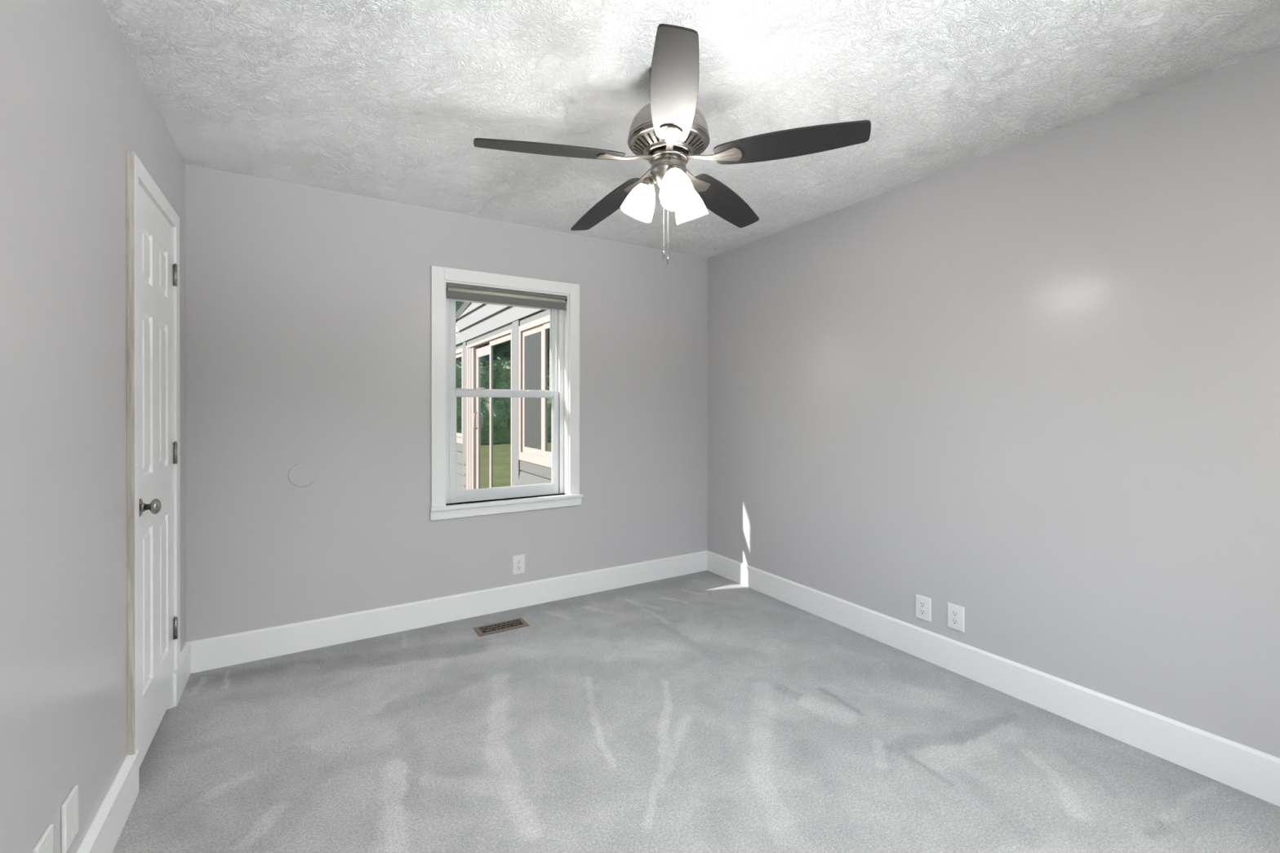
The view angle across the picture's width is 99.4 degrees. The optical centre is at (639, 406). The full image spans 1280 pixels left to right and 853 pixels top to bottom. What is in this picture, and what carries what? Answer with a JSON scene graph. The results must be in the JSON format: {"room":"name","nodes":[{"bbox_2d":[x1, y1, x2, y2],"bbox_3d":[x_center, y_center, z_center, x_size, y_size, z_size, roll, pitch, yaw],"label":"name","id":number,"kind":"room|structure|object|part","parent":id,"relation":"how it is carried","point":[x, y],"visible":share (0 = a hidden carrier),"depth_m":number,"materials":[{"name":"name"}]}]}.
{"room":"empty bedroom","nodes":[
{"label":"empty bedroom","id":0,"kind":"room"},
{"bbox_2d":[0,0,186,852],"bbox_3d":[-1.248,0.112,0.939,0.148,2.540,3.800,0,0,-31],"label":"wall","id":1,"kind":"structure","parent":0,"point":[73,98],"depth_m":1.30,"materials":[{"name":"grey paint"}]},
{"bbox_2d":[32,823,53,852],"bbox_3d":[-1.308,1.000,1.190,0.010,0.118,0.084,0,0,-31],"label":"wall plate","id":2,"kind":"object","parent":1,"relation":"attached to","point":[45,844],"visible":1,"depth_m":1.20,"materials":[{"name":"white plastic"}]},
{"bbox_2d":[61,784,78,852],"bbox_3d":[-1.390,1.005,1.324,0.010,0.118,0.084,0,0,-31],"label":"wall plate","id":3,"kind":"object","parent":1,"relation":"attached to","point":[69,808],"visible":1,"depth_m":1.31,"materials":[{"name":"white plastic"}]},
{"bbox_2d":[76,642,191,852],"bbox_3d":[-1.212,1.204,1.042,0.020,0.154,3.637,0,0,-31],"label":"baseboard","id":4,"kind":"structure","parent":1,"relation":"attached to","point":[104,833],"depth_m":1.63,"materials":[{"name":"white paint"}]},
{"bbox_2d":[126,150,180,768],"bbox_3d":[-1.890,0.250,2.033,0.234,2.158,0.730,0,0,-31],"label":"door","id":5,"kind":"structure","parent":1,"relation":"in","point":[153,224],"depth_m":1.98,"materials":[{"name":"white paint"}]},
{"bbox_3d":[-1.664,0.151,1.780,0.020,1.958,0.052,0,0,-31],"label":"casing","id":6,"kind":"part","parent":5,"relation":"part of","materials":[{"name":"white paint"}]},
{"bbox_3d":[-1.678,0.344,1.868,0.044,0.053,0.053,0,0,-31],"label":"knob","id":7,"kind":"part","parent":5,"relation":"part of","materials":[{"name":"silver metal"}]},
{"bbox_3d":[-1.835,-0.798,2.059,0.020,0.061,0.606,0,0,-31],"label":"casing","id":8,"kind":"part","parent":5,"relation":"part of","materials":[{"name":"white paint"}]},
{"bbox_3d":[-2.010,0.149,2.348,0.020,1.958,0.067,0,0,-31],"label":"casing","id":9,"kind":"part","parent":5,"relation":"part of","materials":[{"name":"white paint"}]},
{"bbox_2d":[185,164,707,642],"bbox_3d":[-0.862,0.046,3.488,3.466,2.660,0.148,0,0,-31],"label":"wall","id":10,"kind":"structure","parent":0,"point":[308,308],"depth_m":3.01,"materials":[{"name":"grey paint"}]},
{"bbox_2d":[288,462,315,486],"bbox_3d":[-1.771,0.356,2.843,0.122,0.122,0.006,0,0,-31],"label":"round cover","id":11,"kind":"object","parent":10,"relation":"attached to","point":[302,474],"visible":1,"depth_m":2.84,"materials":[{"name":"grey paint"}]},
{"bbox_2d":[186,550,707,673],"bbox_3d":[-0.819,1.202,3.421,3.170,0.150,0.015,0,0,-31],"label":"baseboard","id":12,"kind":"structure","parent":10,"relation":"attached to","point":[211,653],"depth_m":3.14,"materials":[{"name":"white paint"}]},
{"bbox_2d":[430,265,583,520],"bbox_3d":[-0.847,-0.081,3.481,0.972,1.489,0.200,0,0,-31],"label":"window","id":13,"kind":"structure","parent":10,"relation":"in","point":[564,325],"depth_m":3.42,"materials":[{"name":"white paint"}]},
{"bbox_3d":[-0.875,-0.389,3.517,0.697,0.640,0.024,0,0,-31],"label":"sash","id":14,"kind":"part","parent":13,"relation":"part of","materials":[{"name":"white plastic"}]},
{"bbox_3d":[-0.861,0.239,3.494,0.717,0.687,0.024,0,0,-31],"label":"sash","id":15,"kind":"part","parent":13,"relation":"part of","materials":[{"name":"white plastic"}]},
{"bbox_3d":[-0.876,-0.075,3.519,0.805,1.358,0.104,0,0,-31],"label":"frame","id":16,"kind":"part","parent":13,"relation":"part of","materials":[{"name":"white plastic"}]},
{"bbox_2d":[445,282,567,310],"bbox_3d":[-0.831,-0.695,3.450,0.783,0.092,0.050,0,0,-31],"label":"roller blind","id":17,"kind":"object","parent":13,"relation":"attached to","point":[455,291],"visible":0.91,"depth_m":3.42,"materials":[{"name":"grey fabric"}]},
{"bbox_3d":[-0.824,-0.672,3.439,0.763,0.046,0.013,0,0,-31],"label":"rail","id":18,"kind":"part","parent":17,"relation":"part of","materials":[{"name":"grey metal"}]},
{"bbox_2d":[512,554,524,574],"bbox_3d":[-0.771,1.005,3.453,0.080,0.120,0.011,0,0,-31],"label":"wall outlet","id":19,"kind":"object","parent":10,"relation":"attached to","point":[518,561],"visible":1,"depth_m":3.45,"materials":[{"name":"white plastic"}]},
{"bbox_2d":[516,565,521,570],"bbox_3d":[-0.769,1.024,3.450,0.034,0.028,0.004,0,0,-31],"label":"receptacle","id":20,"kind":"object","parent":19,"relation":"attached to","point":[518,567],"depth_m":3.45,"materials":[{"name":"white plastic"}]},
{"bbox_2d":[516,559,521,564],"bbox_3d":[-0.769,0.986,3.450,0.034,0.028,0.004,0,0,-31],"label":"receptacle","id":21,"kind":"object","parent":19,"relation":"attached to","point":[518,561],"depth_m":3.45,"materials":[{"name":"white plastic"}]},
{"bbox_2d":[102,0,1279,257],"bbox_3d":[0.168,-1.220,1.801,3.466,0.120,3.800,0,0,-31],"label":"ceiling","id":22,"kind":"structure","parent":0,"point":[384,100],"depth_m":1.93,"materials":[{"name":"white paint"}]},
{"bbox_2d":[473,23,871,266],"bbox_3d":[0.069,-0.824,1.911,1.246,0.672,1.210,0,0,-31],"label":"ceiling fan","id":23,"kind":"object","parent":22,"relation":"hanging from","point":[670,131],"visible":1,"depth_m":1.77,"materials":[{"name":"silver metal"}]},
{"bbox_3d":[-0.288,-0.836,1.764,0.484,0.044,0.130,0,0,-17],"label":"blade","id":24,"kind":"part","parent":23,"relation":"part of","materials":[{"name":"black wood"}]},
{"bbox_3d":[-0.132,-0.816,2.214,0.135,0.082,0.486,0,0,-31],"label":"blade","id":25,"kind":"part","parent":23,"relation":"part of","materials":[{"name":"black wood"}]},
{"bbox_3d":[-0.012,-0.719,1.919,0.121,0.134,0.122,0,0,-31],"label":"lamp shade","id":26,"kind":"part","parent":23,"relation":"part of","materials":[{"name":"white glass"}]},
{"bbox_2d":[640,176,657,190],"bbox_3d":[0.024,-0.751,1.907,0.082,0.114,0.090,0,0,-31],"label":"socket","id":27,"kind":"object","parent":23,"relation":"attached to","point":[649,183],"depth_m":1.88,"materials":[{"name":"white metal"}]},
{"bbox_3d":[0.092,-0.855,1.477,0.130,0.044,0.484,0,0,1],"label":"blade","id":28,"kind":"part","parent":23,"relation":"part of","materials":[{"name":"black wood"}]},
{"bbox_2d":[666,164,684,196],"bbox_3d":[0.110,-0.750,1.804,0.064,0.114,0.099,0,0,-31],"label":"bulb","id":29,"kind":"object","parent":23,"relation":"attached to","point":[673,171],"depth_m":1.77,"materials":[{"name":"white glass"}]},
{"bbox_3d":[0.118,-0.718,1.768,0.119,0.134,0.124,0,0,-31],"label":"lamp shade","id":30,"kind":"part","parent":23,"relation":"part of","materials":[{"name":"white glass"}]},
{"bbox_3d":[0.184,-0.719,1.958,0.125,0.134,0.120,0,0,-31],"label":"lamp shade","id":31,"kind":"part","parent":23,"relation":"part of","materials":[{"name":"white glass"}]},
{"bbox_3d":[0.343,-0.827,2.205,0.130,0.061,0.484,0,0,37],"label":"blade","id":32,"kind":"part","parent":23,"relation":"part of","materials":[{"name":"black wood"}]},
{"bbox_3d":[0.482,-0.848,1.750,0.484,0.033,0.130,0,0,19],"label":"blade","id":33,"kind":"part","parent":23,"relation":"part of","materials":[{"name":"black wood"}]},
{"bbox_2d":[112,570,1279,852],"bbox_3d":[0.064,1.280,1.830,3.320,0.001,3.652,0,0,-31],"label":"floor","id":34,"kind":"structure","parent":0,"point":[705,711],"depth_m":2.02,"materials":[{"name":"grey carpet"}]},
{"bbox_2d":[472,617,529,636],"bbox_3d":[-0.803,1.273,3.146,0.290,0.008,0.138,0,0,-31],"label":"floor vent","id":35,"kind":"object","parent":34,"relation":"in","point":[487,629],"visible":1,"depth_m":3.14,"materials":[{"name":"brown metal"}]},
{"bbox_2d":[480,618,522,631],"bbox_3d":[-0.803,1.272,3.146,0.250,0.004,0.092,0,0,-31],"label":"grille","id":36,"kind":"object","parent":35,"relation":"attached to","point":[515,623],"depth_m":3.15,"materials":[{"name":"brown metal"}]},
{"bbox_2d":[707,46,1279,758],"bbox_3d":[1.583,0.109,2.669,0.148,2.540,3.800,0,0,-31],"label":"wall","id":37,"kind":"structure","parent":0,"point":[1031,387],"depth_m":2.29,"materials":[{"name":"grey paint"}]},
{"bbox_2d":[915,594,931,622],"bbox_3d":[1.437,1.023,2.756,0.011,0.120,0.080,0,0,-31],"label":"wall outlet","id":38,"kind":"object","parent":37,"relation":"attached to","point":[923,604],"visible":1,"depth_m":2.75,"materials":[{"name":"white plastic"}]},
{"bbox_2d":[919,608,925,615],"bbox_3d":[1.435,1.042,2.755,0.004,0.028,0.034,0,0,-31],"label":"receptacle","id":39,"kind":"object","parent":38,"relation":"attached to","point":[922,611],"depth_m":2.75,"materials":[{"name":"white plastic"}]},
{"bbox_2d":[919,601,925,608],"bbox_3d":[1.435,1.004,2.754,0.004,0.028,0.034,0,0,-31],"label":"receptacle","id":40,"kind":"object","parent":38,"relation":"attached to","point":[922,604],"depth_m":2.75,"materials":[{"name":"white plastic"}]},
{"bbox_2d":[947,602,964,632],"bbox_3d":[1.522,1.016,2.618,0.011,0.120,0.080,0,0,-31],"label":"wall outlet","id":41,"kind":"object","parent":37,"relation":"attached to","point":[956,614],"visible":1,"depth_m":2.61,"materials":[{"name":"white plastic"}]},
{"bbox_2d":[951,617,959,625],"bbox_3d":[1.519,1.035,2.616,0.004,0.028,0.034,0,0,-31],"label":"receptacle","id":42,"kind":"object","parent":41,"relation":"attached to","point":[954,621],"depth_m":2.62,"materials":[{"name":"white plastic"}]},
{"bbox_2d":[951,609,959,617],"bbox_3d":[1.519,0.997,2.616,0.004,0.028,0.034,0,0,-31],"label":"receptacle","id":43,"kind":"object","parent":41,"relation":"attached to","point":[954,613],"depth_m":2.62,"materials":[{"name":"white plastic"}]},
{"bbox_2d":[706,551,1279,806],"bbox_3d":[1.479,1.204,2.685,0.015,0.150,3.637,0,0,-31],"label":"baseboard","id":44,"kind":"structure","parent":37,"relation":"attached to","point":[1254,772],"depth_m":2.27,"materials":[{"name":"white paint"}]},
{"label":"outside","id":45,"kind":"structure","parent":0,"visible":0},
{"bbox_3d":[-22.598,1.766,32.206,85.000,0.208,71.480,0,0,-31],"label":"lawn","id":46,"kind":"structure","parent":45,"visible":0},
{"bbox_2d":[455,301,464,312],"bbox_3d":[-8.005,-3.584,26.257,6.688,10.482,8.605,0,0,-31],"label":"broadleaf tree","id":47,"kind":"object","parent":46,"relation":"on","point":[458,304],"visible":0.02,"depth_m":23.27,"materials":[{"name":"green plant"}]},
{"bbox_2d":[455,302,551,490],"bbox_3d":[-0.415,-0.076,7.310,3.488,3.589,5.890,0,0,-31],"label":"window glass","id":48,"kind":"object","parent":46,"relation":"on","point":[501,442],"visible":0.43,"depth_m":5.74,"materials":[{"name":"grey"}]},
{"bbox_3d":[-2.524,-0.158,7.495,0.030,1.130,0.775,0,0,-31],"label":"sash","id":49,"kind":"part","parent":48,"relation":"part of","materials":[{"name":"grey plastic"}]},
{"bbox_3d":[-2.524,-0.158,7.495,0.005,1.030,0.675,0,0,-31],"label":"pane","id":50,"kind":"part","parent":48,"relation":"part of","materials":[{"name":"clear glass"}]},
{"bbox_3d":[-2.266,0.429,7.039,0.030,2.578,0.155,0,0,-31],"label":"post","id":51,"kind":"part","parent":48,"relation":"part of","materials":[{"name":"grey"}]},
{"bbox_3d":[-2.022,0.169,6.669,0.048,0.214,0.016,0,0,-31],"label":"door handle","id":52,"kind":"part","parent":48,"relation":"part of","materials":[{"name":"grey plastic"}]},
{"bbox_3d":[-1.818,0.292,6.401,0.030,2.015,0.780,0,0,-31],"label":"sash","id":53,"kind":"part","parent":48,"relation":"part of","materials":[{"name":"grey plastic"}]},
{"bbox_3d":[-1.818,0.292,6.401,0.005,1.795,0.560,0,0,-31],"label":"pane","id":54,"kind":"part","parent":48,"relation":"part of","materials":[{"name":"clear glass"}]},
{"bbox_3d":[-1.471,0.281,5.772,0.030,2.040,0.815,0,0,-31],"label":"sash","id":55,"kind":"part","parent":48,"relation":"part of","materials":[{"name":"grey plastic"}]},
{"bbox_3d":[-1.472,0.281,5.772,0.005,1.920,0.695,0,0,-31],"label":"pane","id":56,"kind":"part","parent":48,"relation":"part of","materials":[{"name":"clear glass"}]},
{"bbox_3d":[-1.204,0.422,5.300,0.030,2.600,0.190,0,0,-31],"label":"post","id":57,"kind":"part","parent":48,"relation":"part of","materials":[{"name":"grey"}]},
{"bbox_3d":[-0.966,-0.143,4.944,0.030,1.148,0.543,0,0,-31],"label":"sash","id":58,"kind":"part","parent":48,"relation":"part of","materials":[{"name":"grey plastic"}]},
{"bbox_3d":[-0.653,-0.141,4.421,0.030,1.148,0.677,0,0,-31],"label":"sash","id":59,"kind":"part","parent":48,"relation":"part of","materials":[{"name":"grey plastic"}]},
{"bbox_3d":[-0.654,-0.141,4.421,0.005,1.048,0.577,0,0,-31],"label":"pane","id":60,"kind":"part","parent":48,"relation":"part of","materials":[{"name":"clear glass"}]}
]}

